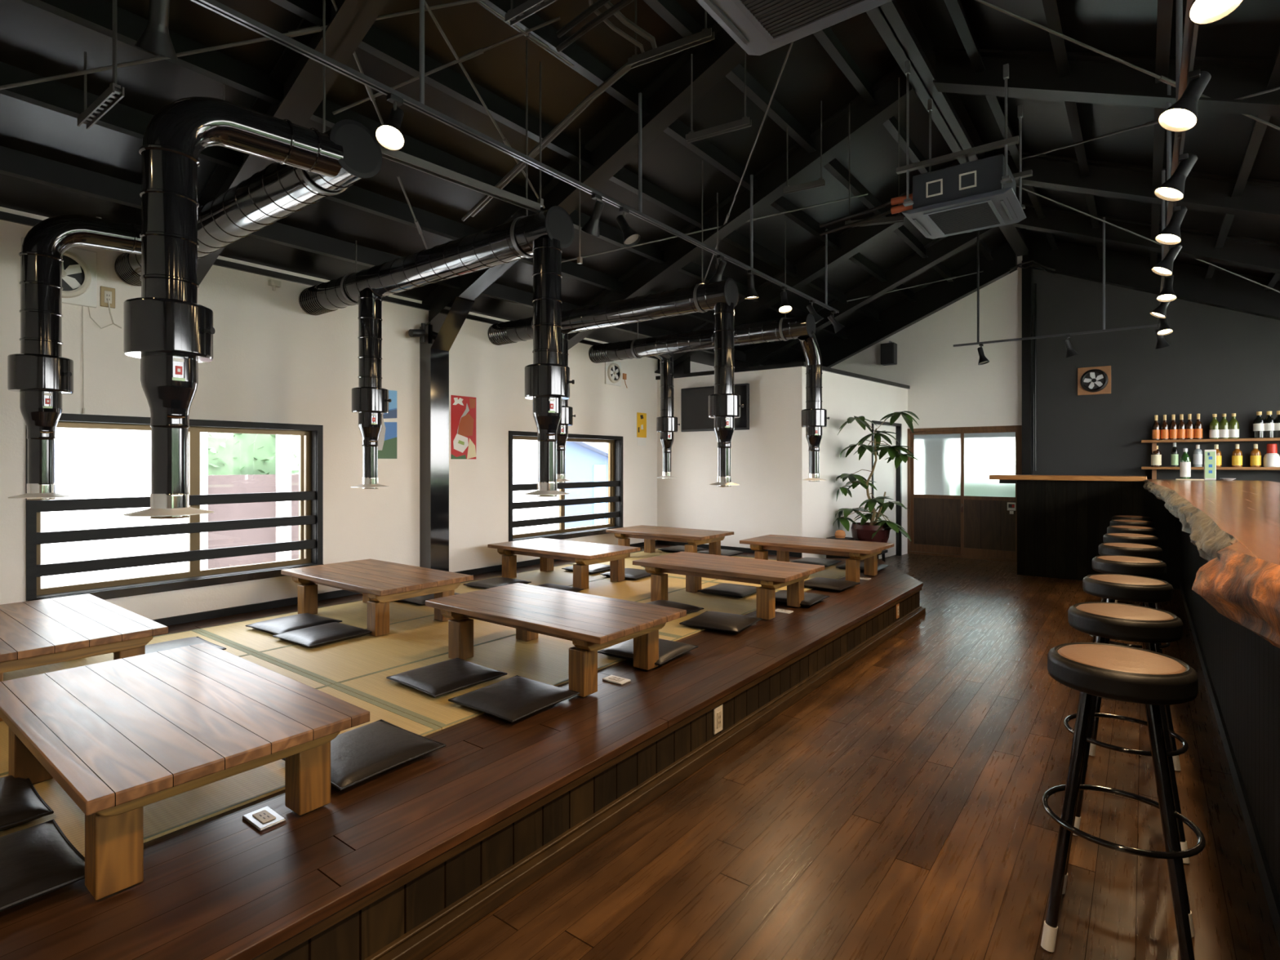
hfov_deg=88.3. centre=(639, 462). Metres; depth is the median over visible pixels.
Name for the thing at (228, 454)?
hedge
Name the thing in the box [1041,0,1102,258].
ceiling beam
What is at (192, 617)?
baseboard
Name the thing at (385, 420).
print
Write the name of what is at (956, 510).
door
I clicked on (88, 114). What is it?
strut
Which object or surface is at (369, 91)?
rod
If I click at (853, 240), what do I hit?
roof beam
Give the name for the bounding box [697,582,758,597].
floor cushion
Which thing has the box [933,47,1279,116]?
roof beam
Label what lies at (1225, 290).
roof beam
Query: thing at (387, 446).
print
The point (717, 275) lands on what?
track spotlight
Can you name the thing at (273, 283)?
wall sensor
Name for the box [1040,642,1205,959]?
bar stool
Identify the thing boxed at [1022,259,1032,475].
column
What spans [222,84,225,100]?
rod
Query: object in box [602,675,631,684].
power outlet
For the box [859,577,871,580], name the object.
power outlet
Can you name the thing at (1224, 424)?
bottle
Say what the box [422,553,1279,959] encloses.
floor
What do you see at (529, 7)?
strut
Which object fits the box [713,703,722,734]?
power outlet
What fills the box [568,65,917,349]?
roof beam
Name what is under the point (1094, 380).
ventilation fan
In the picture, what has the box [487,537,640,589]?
table
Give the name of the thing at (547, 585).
floor cushion
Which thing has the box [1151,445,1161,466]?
bottle
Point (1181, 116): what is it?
track spotlight
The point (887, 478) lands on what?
door
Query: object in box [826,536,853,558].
stand
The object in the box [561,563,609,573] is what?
floor cushion
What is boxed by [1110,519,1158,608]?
bar stool
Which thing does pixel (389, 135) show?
track spotlight
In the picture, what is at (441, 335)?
column
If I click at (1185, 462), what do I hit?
bottle
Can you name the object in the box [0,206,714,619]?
wall
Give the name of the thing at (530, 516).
window
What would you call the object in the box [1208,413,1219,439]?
bottle
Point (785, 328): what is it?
duct
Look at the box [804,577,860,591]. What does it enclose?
floor cushion
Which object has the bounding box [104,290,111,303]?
socket
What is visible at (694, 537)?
table
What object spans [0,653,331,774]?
mat
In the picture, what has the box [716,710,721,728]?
socket
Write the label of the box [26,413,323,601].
window
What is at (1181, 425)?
bottle
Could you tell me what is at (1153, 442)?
wall shelf
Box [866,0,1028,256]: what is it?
ridge beam
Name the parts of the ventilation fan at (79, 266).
fan plate, pull cord, power cord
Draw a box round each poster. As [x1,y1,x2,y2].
[377,390,396,458]
[450,395,475,458]
[636,412,646,437]
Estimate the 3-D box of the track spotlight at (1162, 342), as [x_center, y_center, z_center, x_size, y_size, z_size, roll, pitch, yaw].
[4.951,-1.213,6.248,0.116,0.266,0.116,0,0,37]
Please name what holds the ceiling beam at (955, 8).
attached to the ceiling
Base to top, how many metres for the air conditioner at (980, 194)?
1.032 m
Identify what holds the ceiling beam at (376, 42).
attached to the ceiling
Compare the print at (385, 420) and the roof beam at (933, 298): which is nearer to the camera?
the print at (385, 420)
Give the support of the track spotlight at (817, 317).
attached to the track at (214, 6)
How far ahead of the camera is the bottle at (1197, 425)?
7.42 m
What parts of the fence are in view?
post, post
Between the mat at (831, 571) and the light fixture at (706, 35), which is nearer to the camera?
the light fixture at (706, 35)
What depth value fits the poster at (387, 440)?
5.44 m
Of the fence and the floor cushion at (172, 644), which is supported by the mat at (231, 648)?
the floor cushion at (172, 644)
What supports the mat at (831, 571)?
on the platform
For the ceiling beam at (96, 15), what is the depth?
3.33 m
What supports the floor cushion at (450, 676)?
on the mat at (544, 659)
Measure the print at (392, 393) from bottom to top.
0.203 m
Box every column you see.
[419,296,474,571]
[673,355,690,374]
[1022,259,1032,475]
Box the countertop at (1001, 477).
[989,474,1146,481]
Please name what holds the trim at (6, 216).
attached to the wall at (274, 361)
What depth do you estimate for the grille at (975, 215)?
4.44 m
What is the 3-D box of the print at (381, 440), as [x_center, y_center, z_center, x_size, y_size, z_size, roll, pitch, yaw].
[-2.120,-0.267,5.370,0.001,0.328,0.108,0,0,37]
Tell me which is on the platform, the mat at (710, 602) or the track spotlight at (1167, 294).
the mat at (710, 602)
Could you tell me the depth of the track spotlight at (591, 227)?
3.79 m
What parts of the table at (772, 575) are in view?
leg, leg, rail, leg, leg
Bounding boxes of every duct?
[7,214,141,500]
[114,0,382,286]
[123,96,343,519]
[298,40,574,315]
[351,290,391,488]
[487,160,738,345]
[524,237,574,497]
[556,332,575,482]
[588,217,815,363]
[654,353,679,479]
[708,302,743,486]
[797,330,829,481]
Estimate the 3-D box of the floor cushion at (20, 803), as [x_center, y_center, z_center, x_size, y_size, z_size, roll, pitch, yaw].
[-1.969,1.004,1.871,0.398,0.048,0.398,0,0,39]
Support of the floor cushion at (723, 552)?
on the mat at (704, 579)
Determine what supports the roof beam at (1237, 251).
attached to the ceiling
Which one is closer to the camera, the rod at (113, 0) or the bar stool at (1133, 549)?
the rod at (113, 0)
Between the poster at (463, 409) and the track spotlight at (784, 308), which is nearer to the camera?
the track spotlight at (784, 308)
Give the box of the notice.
[637,438,645,445]
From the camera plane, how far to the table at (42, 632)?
2.93 m
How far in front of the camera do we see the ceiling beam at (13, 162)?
4.30 m
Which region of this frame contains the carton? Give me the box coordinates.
[1204,449,1216,479]
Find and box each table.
[0,593,168,721]
[0,642,369,900]
[280,559,473,636]
[425,582,686,697]
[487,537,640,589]
[605,524,733,556]
[632,551,824,619]
[739,534,893,582]
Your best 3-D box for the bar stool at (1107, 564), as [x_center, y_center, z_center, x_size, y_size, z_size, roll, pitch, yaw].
[2.684,0.912,3.625,0.360,0.776,0.360,0,0,35]
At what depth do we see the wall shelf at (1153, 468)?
7.24 m
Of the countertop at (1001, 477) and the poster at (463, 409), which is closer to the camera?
the poster at (463, 409)
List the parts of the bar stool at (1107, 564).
seat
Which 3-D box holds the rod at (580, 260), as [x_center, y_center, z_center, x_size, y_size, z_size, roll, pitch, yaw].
[-0.386,-1.713,4.234,0.024,0.866,0.024,0,0,37]
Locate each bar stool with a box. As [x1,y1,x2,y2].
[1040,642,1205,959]
[1063,601,1190,863]
[1082,573,1181,770]
[1088,555,1170,648]
[1098,542,1162,653]
[1102,533,1159,546]
[1106,525,1156,608]
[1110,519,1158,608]
[1111,515,1153,522]
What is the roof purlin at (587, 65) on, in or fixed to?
attached to the ceiling
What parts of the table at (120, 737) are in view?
leg, leg, leg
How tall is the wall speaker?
0.350 m
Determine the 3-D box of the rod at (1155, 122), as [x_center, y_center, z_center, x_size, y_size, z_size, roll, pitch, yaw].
[3.282,-2.249,4.462,0.026,0.621,2.170,0,0,-4]
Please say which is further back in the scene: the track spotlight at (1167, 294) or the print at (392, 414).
the print at (392, 414)
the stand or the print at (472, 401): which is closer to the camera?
the print at (472, 401)
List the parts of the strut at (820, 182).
threaded rod, threaded rod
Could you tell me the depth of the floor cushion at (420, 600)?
4.81 m
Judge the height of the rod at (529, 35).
0.026 m
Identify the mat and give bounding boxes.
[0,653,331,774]
[0,684,441,857]
[3,629,253,680]
[196,600,434,653]
[255,614,515,684]
[333,633,680,729]
[454,564,609,593]
[569,576,708,601]
[570,548,698,569]
[637,582,778,638]
[663,555,777,582]
[709,560,845,591]
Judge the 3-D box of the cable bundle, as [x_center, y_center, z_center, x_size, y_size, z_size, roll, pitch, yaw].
[4.980,-2.461,8.379,0.512,0.245,0.042,0,0,37]
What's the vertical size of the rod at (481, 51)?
0.443 m
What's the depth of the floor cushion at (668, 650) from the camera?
3.50 m
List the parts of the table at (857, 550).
leg, leg, rail, leg, leg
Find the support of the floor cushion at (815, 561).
on the mat at (831, 571)
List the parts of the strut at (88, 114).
threaded rod, threaded rod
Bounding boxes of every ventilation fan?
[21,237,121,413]
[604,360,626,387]
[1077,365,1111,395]
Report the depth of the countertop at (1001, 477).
7.31 m
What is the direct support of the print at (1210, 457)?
attached to the carton
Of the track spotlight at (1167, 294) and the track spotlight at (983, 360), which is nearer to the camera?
the track spotlight at (1167, 294)
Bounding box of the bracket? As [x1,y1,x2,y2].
[999,480,1017,483]
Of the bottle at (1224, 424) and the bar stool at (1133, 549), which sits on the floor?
the bar stool at (1133, 549)
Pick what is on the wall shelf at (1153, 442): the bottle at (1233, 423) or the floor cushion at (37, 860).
the bottle at (1233, 423)
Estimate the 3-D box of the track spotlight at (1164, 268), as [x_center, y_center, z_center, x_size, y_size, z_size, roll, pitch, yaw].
[3.251,-1.255,4.072,0.152,0.195,0.114,0,0,37]
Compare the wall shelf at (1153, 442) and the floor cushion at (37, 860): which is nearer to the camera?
the floor cushion at (37, 860)
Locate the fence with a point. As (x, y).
(283, 481)
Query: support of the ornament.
on the stand
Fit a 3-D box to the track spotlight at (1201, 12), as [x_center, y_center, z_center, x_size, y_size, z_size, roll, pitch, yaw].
[1.488,-1.256,1.702,0.114,0.196,0.136,0,0,37]
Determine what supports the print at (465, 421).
on the poster at (463, 409)
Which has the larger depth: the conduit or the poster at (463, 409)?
the conduit
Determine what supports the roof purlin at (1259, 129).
attached to the ceiling
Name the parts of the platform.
molding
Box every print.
[377,413,385,450]
[377,437,396,458]
[382,408,396,418]
[383,417,396,422]
[388,390,396,409]
[451,453,466,458]
[453,397,463,405]
[453,433,468,453]
[457,404,469,434]
[457,413,473,436]
[457,440,464,444]
[466,438,475,458]
[469,398,475,408]
[1208,456,1212,473]
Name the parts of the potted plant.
pot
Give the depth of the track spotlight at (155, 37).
2.10 m
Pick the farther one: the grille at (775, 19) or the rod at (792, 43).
the rod at (792, 43)
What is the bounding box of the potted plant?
[832,410,919,561]
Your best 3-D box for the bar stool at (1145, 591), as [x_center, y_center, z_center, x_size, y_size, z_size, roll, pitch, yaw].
[2.208,0.912,2.995,0.360,0.776,0.360,0,0,28]
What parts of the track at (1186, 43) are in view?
hanging rod, hanging rod, hanging rod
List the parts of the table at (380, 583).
leg, rail, leg, leg, leg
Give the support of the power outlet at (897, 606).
attached to the platform
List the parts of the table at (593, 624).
leg, rail, leg, leg, leg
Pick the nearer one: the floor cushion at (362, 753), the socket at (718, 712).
the floor cushion at (362, 753)
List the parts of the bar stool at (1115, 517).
seat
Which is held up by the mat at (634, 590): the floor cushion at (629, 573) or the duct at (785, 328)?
the floor cushion at (629, 573)
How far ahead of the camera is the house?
15.13 m
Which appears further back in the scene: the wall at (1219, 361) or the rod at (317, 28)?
the wall at (1219, 361)
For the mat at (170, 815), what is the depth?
2.03 m
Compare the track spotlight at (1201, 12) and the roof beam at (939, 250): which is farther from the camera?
the roof beam at (939, 250)
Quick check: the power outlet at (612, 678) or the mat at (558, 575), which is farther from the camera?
the mat at (558, 575)
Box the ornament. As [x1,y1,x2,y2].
[835,529,845,537]
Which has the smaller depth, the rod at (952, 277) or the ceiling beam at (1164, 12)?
the ceiling beam at (1164, 12)
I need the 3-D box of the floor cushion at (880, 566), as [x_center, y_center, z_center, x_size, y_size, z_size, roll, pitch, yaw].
[2.168,1.004,6.423,0.398,0.048,0.398,0,0,36]
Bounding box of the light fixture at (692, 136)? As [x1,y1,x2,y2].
[685,50,751,142]
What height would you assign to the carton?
0.310 m
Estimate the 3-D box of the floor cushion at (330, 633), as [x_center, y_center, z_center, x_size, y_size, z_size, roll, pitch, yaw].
[-1.863,1.004,3.886,0.398,0.048,0.398,0,0,35]
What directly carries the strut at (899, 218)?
attached to the roof beam at (647, 274)
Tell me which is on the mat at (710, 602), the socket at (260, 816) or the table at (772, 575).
the table at (772, 575)
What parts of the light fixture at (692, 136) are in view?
threaded rod, threaded rod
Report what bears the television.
attached to the wall at (766, 457)
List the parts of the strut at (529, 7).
threaded rod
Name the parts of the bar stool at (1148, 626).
leg, seat, leg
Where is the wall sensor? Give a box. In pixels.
[268,279,280,290]
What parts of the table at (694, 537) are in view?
leg, leg, rail, leg, leg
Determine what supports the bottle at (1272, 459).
on the wall shelf at (1153, 468)
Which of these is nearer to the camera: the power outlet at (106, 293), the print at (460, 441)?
the power outlet at (106, 293)
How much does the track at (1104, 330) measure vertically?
1.445 m
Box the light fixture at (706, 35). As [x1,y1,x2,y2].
[627,0,714,68]
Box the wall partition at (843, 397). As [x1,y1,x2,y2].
[802,366,907,558]
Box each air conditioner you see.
[555,0,893,55]
[819,60,1032,239]
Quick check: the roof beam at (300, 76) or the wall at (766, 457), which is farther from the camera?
the wall at (766, 457)
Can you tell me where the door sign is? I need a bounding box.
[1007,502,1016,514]
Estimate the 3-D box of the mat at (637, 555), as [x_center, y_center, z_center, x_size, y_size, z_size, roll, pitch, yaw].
[0.081,1.033,7.089,0.832,0.009,1.537,0,0,37]
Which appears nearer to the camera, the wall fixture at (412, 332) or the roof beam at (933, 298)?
the wall fixture at (412, 332)
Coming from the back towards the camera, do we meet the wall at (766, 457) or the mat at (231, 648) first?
the wall at (766, 457)
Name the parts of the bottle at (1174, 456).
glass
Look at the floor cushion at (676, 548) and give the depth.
7.63 m
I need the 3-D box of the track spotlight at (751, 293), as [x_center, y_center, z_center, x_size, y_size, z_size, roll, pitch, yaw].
[0.895,-1.426,5.285,0.116,0.220,0.115,0,0,37]
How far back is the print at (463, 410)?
6.03 m
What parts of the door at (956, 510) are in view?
pane, panel, handle, pane, panel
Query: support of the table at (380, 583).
on the mat at (354, 614)
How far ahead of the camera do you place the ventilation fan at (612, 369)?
7.69 m
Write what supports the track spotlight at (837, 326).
attached to the track at (214, 6)
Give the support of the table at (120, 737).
on the mat at (170, 815)
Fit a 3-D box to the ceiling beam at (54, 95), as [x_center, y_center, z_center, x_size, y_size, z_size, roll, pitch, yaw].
[-0.881,-1.716,5.490,0.060,0.128,12.050,0,0,37]
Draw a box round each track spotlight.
[134,0,177,60]
[374,93,404,151]
[581,193,604,236]
[616,207,640,247]
[707,254,726,282]
[744,270,759,299]
[778,285,791,313]
[806,299,823,324]
[827,310,844,333]
[977,343,989,364]
[1063,334,1078,357]
[1149,301,1170,318]
[1151,243,1182,275]
[1153,153,1197,201]
[1155,205,1186,244]
[1155,274,1177,302]
[1155,320,1169,349]
[1156,315,1173,335]
[1157,69,1211,132]
[1188,0,1244,25]
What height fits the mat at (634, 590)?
0.009 m
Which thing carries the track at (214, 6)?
hanging from the ceiling
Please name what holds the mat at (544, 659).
on the platform
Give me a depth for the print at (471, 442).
6.10 m
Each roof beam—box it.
[197,0,388,284]
[422,20,748,325]
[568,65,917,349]
[654,159,959,373]
[733,226,999,368]
[787,241,1017,367]
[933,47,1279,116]
[985,149,1279,221]
[1011,202,1279,273]
[1028,235,1279,319]
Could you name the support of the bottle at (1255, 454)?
on the wall shelf at (1153, 468)
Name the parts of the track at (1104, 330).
hanging rod, hanging rod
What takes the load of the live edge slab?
on the bar counter at (1062, 525)
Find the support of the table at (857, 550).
on the mat at (831, 571)
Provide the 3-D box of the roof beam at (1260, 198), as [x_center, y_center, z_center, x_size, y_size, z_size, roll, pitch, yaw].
[4.666,-2.033,5.055,3.630,1.775,0.150,0,0,37]
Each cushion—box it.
[0,775,53,831]
[0,818,84,911]
[145,636,226,653]
[245,613,342,634]
[272,622,371,647]
[282,719,446,791]
[386,657,507,697]
[397,592,459,604]
[448,675,579,722]
[463,577,531,589]
[536,583,583,591]
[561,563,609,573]
[597,638,697,665]
[600,568,651,579]
[645,600,704,613]
[657,545,704,552]
[679,610,762,632]
[697,549,744,555]
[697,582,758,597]
[775,590,829,606]
[789,557,841,567]
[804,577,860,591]
[835,561,888,570]
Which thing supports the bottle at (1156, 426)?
on the wall shelf at (1153, 442)
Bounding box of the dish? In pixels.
[1220,478,1235,480]
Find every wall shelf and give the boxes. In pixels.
[1141,437,1279,453]
[1141,466,1279,479]
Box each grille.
[739,0,864,38]
[881,343,893,363]
[928,202,999,234]
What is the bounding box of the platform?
[0,544,925,959]
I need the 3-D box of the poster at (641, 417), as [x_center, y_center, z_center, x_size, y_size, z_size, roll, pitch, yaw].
[0.022,-0.468,8.173,0.004,0.305,0.190,0,0,37]
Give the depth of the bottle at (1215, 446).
7.31 m
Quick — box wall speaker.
[880,340,897,365]
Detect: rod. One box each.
[0,0,482,89]
[109,0,115,94]
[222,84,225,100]
[331,0,383,124]
[332,16,560,115]
[396,174,427,248]
[424,0,545,208]
[475,0,573,66]
[537,61,543,207]
[561,193,867,262]
[577,128,582,264]
[702,41,793,283]
[715,192,718,268]
[846,271,983,302]
[973,0,1279,130]
[1016,185,1279,293]
[1021,86,1279,159]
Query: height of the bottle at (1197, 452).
0.252 m
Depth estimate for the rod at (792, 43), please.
4.74 m
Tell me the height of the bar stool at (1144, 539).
0.776 m
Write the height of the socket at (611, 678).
0.003 m
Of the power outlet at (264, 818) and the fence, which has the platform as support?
the power outlet at (264, 818)
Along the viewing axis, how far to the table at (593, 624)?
3.29 m
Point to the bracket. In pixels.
(1000, 481)
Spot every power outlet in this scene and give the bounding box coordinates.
[100,285,115,308]
[242,805,285,831]
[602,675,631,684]
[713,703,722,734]
[775,608,793,613]
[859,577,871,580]
[895,603,899,618]
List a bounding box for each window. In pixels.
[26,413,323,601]
[508,431,622,541]
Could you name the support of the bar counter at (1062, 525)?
on the floor
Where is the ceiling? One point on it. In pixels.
(33, 39)
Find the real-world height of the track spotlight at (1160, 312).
0.196 m
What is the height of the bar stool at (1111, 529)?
0.776 m
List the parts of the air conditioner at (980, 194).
hanger rod, hanger rod, support rail, grille frame, panel, hanger rod, hanger rod, support rail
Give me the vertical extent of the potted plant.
1.886 m
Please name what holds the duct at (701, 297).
attached to the wall at (274, 361)
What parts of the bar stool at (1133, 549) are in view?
seat, leg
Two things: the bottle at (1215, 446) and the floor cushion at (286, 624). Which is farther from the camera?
the bottle at (1215, 446)
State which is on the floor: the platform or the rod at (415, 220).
the platform
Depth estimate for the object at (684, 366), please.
8.38 m
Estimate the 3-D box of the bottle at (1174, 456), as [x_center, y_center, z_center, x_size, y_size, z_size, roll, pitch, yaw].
[6.135,-0.099,7.570,0.066,0.287,0.066,0,0,37]
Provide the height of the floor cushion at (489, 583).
0.048 m
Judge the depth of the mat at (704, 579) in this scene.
6.01 m
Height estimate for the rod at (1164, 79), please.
0.623 m
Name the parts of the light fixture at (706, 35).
threaded rod, threaded rod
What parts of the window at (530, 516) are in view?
pane, sill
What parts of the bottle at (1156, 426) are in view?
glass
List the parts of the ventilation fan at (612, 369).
fan plate, power cord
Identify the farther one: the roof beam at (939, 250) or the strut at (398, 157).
the roof beam at (939, 250)
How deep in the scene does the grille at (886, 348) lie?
9.42 m
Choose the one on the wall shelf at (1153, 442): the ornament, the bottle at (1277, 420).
the bottle at (1277, 420)
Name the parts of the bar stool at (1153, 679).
leg, leg, seat, leg, leg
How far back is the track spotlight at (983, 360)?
7.20 m
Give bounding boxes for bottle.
[1151,414,1159,439]
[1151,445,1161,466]
[1160,414,1168,439]
[1169,414,1177,439]
[1170,442,1178,466]
[1177,413,1185,439]
[1180,448,1191,479]
[1185,413,1194,439]
[1193,444,1202,466]
[1194,413,1202,439]
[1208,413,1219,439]
[1213,444,1221,466]
[1219,413,1229,439]
[1229,413,1239,438]
[1231,444,1242,466]
[1249,444,1261,466]
[1253,411,1264,438]
[1263,444,1279,466]
[1264,411,1275,438]
[1274,410,1279,437]
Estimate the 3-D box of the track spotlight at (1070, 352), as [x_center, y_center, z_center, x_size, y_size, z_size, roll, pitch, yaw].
[4.399,-1.187,6.733,0.129,0.228,0.115,0,0,37]
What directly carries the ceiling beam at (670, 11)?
attached to the ceiling
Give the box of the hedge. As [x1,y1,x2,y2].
[208,432,298,475]
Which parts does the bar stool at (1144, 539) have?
seat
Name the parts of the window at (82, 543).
pane, sill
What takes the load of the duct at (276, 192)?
attached to the wall at (274, 361)
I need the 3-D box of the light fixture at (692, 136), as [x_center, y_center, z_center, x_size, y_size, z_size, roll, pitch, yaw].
[0.457,-2.261,3.869,0.403,0.659,0.038,0,0,30]
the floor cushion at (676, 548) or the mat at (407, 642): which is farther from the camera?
the floor cushion at (676, 548)
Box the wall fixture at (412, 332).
[408,323,425,342]
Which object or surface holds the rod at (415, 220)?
attached to the ceiling
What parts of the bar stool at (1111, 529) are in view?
seat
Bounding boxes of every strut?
[77,0,124,129]
[378,143,540,213]
[504,0,557,26]
[782,101,825,194]
[844,77,904,227]
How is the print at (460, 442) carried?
attached to the poster at (463, 409)
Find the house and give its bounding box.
[564,441,608,528]
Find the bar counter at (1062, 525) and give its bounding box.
[1017,480,1279,946]
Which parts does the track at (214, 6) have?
hanging rod, hanging rod, hanging rod, hanging rod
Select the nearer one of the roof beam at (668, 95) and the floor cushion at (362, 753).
the floor cushion at (362, 753)
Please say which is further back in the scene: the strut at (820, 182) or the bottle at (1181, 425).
the bottle at (1181, 425)
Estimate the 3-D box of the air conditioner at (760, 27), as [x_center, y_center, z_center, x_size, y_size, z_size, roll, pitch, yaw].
[0.281,-2.160,2.442,1.311,1.032,0.620,0,0,37]
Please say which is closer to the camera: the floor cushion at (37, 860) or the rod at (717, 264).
the floor cushion at (37, 860)
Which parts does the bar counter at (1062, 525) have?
return panel, aisle panel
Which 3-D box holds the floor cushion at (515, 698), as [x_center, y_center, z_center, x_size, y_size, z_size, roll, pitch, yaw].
[-0.540,1.004,2.842,0.398,0.048,0.398,0,0,36]
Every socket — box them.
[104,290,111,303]
[252,809,275,823]
[608,675,624,681]
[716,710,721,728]
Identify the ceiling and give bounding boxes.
[0,0,1279,366]
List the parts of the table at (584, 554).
leg, rail, leg, leg, leg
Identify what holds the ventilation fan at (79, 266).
attached to the wall at (274, 361)
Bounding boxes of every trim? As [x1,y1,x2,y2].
[0,211,658,359]
[655,361,909,389]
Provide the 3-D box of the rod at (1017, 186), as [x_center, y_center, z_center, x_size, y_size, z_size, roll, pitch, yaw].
[5.067,-2.168,6.481,3.228,0.932,0.026,0,0,-10]
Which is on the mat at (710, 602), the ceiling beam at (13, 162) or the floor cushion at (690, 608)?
the floor cushion at (690, 608)
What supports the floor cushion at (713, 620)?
on the mat at (710, 602)
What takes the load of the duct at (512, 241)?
attached to the wall at (274, 361)
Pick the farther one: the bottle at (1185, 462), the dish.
the bottle at (1185, 462)
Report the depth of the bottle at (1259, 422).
7.11 m
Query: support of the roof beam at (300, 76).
attached to the ceiling
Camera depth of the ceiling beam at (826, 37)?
4.72 m
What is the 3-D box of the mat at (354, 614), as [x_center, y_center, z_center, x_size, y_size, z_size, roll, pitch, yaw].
[-1.909,1.033,4.488,0.832,0.009,1.667,0,0,37]
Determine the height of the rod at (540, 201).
0.803 m
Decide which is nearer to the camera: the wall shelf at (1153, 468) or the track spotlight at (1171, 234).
the track spotlight at (1171, 234)
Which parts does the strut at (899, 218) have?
threaded rod, threaded rod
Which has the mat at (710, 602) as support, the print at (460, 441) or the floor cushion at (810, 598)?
the floor cushion at (810, 598)
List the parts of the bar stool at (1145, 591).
leg, leg, seat, leg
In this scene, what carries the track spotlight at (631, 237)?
attached to the track at (214, 6)
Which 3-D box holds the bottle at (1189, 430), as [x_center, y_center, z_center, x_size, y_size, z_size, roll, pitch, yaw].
[6.241,-0.411,7.489,0.074,0.292,0.074,0,0,37]
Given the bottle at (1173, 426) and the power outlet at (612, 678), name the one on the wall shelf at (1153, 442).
the bottle at (1173, 426)
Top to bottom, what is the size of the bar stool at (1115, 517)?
0.776 m
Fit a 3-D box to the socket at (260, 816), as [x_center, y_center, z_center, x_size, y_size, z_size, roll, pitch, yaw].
[-1.094,1.028,1.919,0.072,0.003,0.036,0,0,37]
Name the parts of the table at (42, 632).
leg, leg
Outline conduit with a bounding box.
[1032,283,1036,471]
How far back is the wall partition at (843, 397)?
7.98 m
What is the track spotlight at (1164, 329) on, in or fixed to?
attached to the track at (1186, 43)
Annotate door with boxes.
[871,420,901,559]
[907,425,1022,562]
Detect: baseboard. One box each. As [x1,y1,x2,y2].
[151,540,657,626]
[657,540,802,557]
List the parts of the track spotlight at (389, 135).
arm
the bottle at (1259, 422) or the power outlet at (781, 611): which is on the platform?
the power outlet at (781, 611)
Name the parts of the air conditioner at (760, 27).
panel, grille frame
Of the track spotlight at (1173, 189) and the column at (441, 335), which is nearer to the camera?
the track spotlight at (1173, 189)
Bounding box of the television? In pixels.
[680,382,749,431]
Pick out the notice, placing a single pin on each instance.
(641, 442)
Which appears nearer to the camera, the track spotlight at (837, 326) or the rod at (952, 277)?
the track spotlight at (837, 326)
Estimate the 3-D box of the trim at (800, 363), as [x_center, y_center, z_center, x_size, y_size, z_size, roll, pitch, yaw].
[2.035,-1.083,8.931,2.280,0.045,3.059,0,0,37]
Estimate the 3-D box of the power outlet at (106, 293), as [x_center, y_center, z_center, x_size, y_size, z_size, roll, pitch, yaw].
[-3.195,-0.995,3.961,0.012,0.120,0.072,0,0,37]
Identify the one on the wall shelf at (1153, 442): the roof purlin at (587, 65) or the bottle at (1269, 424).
the bottle at (1269, 424)
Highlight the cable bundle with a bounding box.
[1008,259,1056,275]
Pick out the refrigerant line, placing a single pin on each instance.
(575, 112)
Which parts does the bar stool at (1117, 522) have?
seat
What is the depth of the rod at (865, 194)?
5.66 m
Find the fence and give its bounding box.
[200,431,298,569]
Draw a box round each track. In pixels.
[190,0,839,313]
[953,217,1157,346]
[1157,0,1198,320]
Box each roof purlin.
[475,0,915,302]
[1204,44,1279,279]
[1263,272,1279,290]
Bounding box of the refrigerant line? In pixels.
[461,0,657,221]
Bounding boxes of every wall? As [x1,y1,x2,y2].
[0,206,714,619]
[657,366,802,557]
[830,238,1279,482]
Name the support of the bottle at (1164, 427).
on the wall shelf at (1153, 442)
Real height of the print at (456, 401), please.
0.069 m
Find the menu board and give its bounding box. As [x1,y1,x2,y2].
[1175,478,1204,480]
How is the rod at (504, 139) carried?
attached to the ceiling
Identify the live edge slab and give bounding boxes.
[1143,479,1279,648]
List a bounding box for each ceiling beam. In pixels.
[0,61,803,352]
[0,145,783,365]
[21,0,848,338]
[269,0,880,321]
[643,0,953,282]
[813,26,993,260]
[943,0,1057,249]
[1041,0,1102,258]
[1150,0,1173,268]
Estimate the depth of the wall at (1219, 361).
8.13 m
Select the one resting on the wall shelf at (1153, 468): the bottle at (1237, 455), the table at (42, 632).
the bottle at (1237, 455)

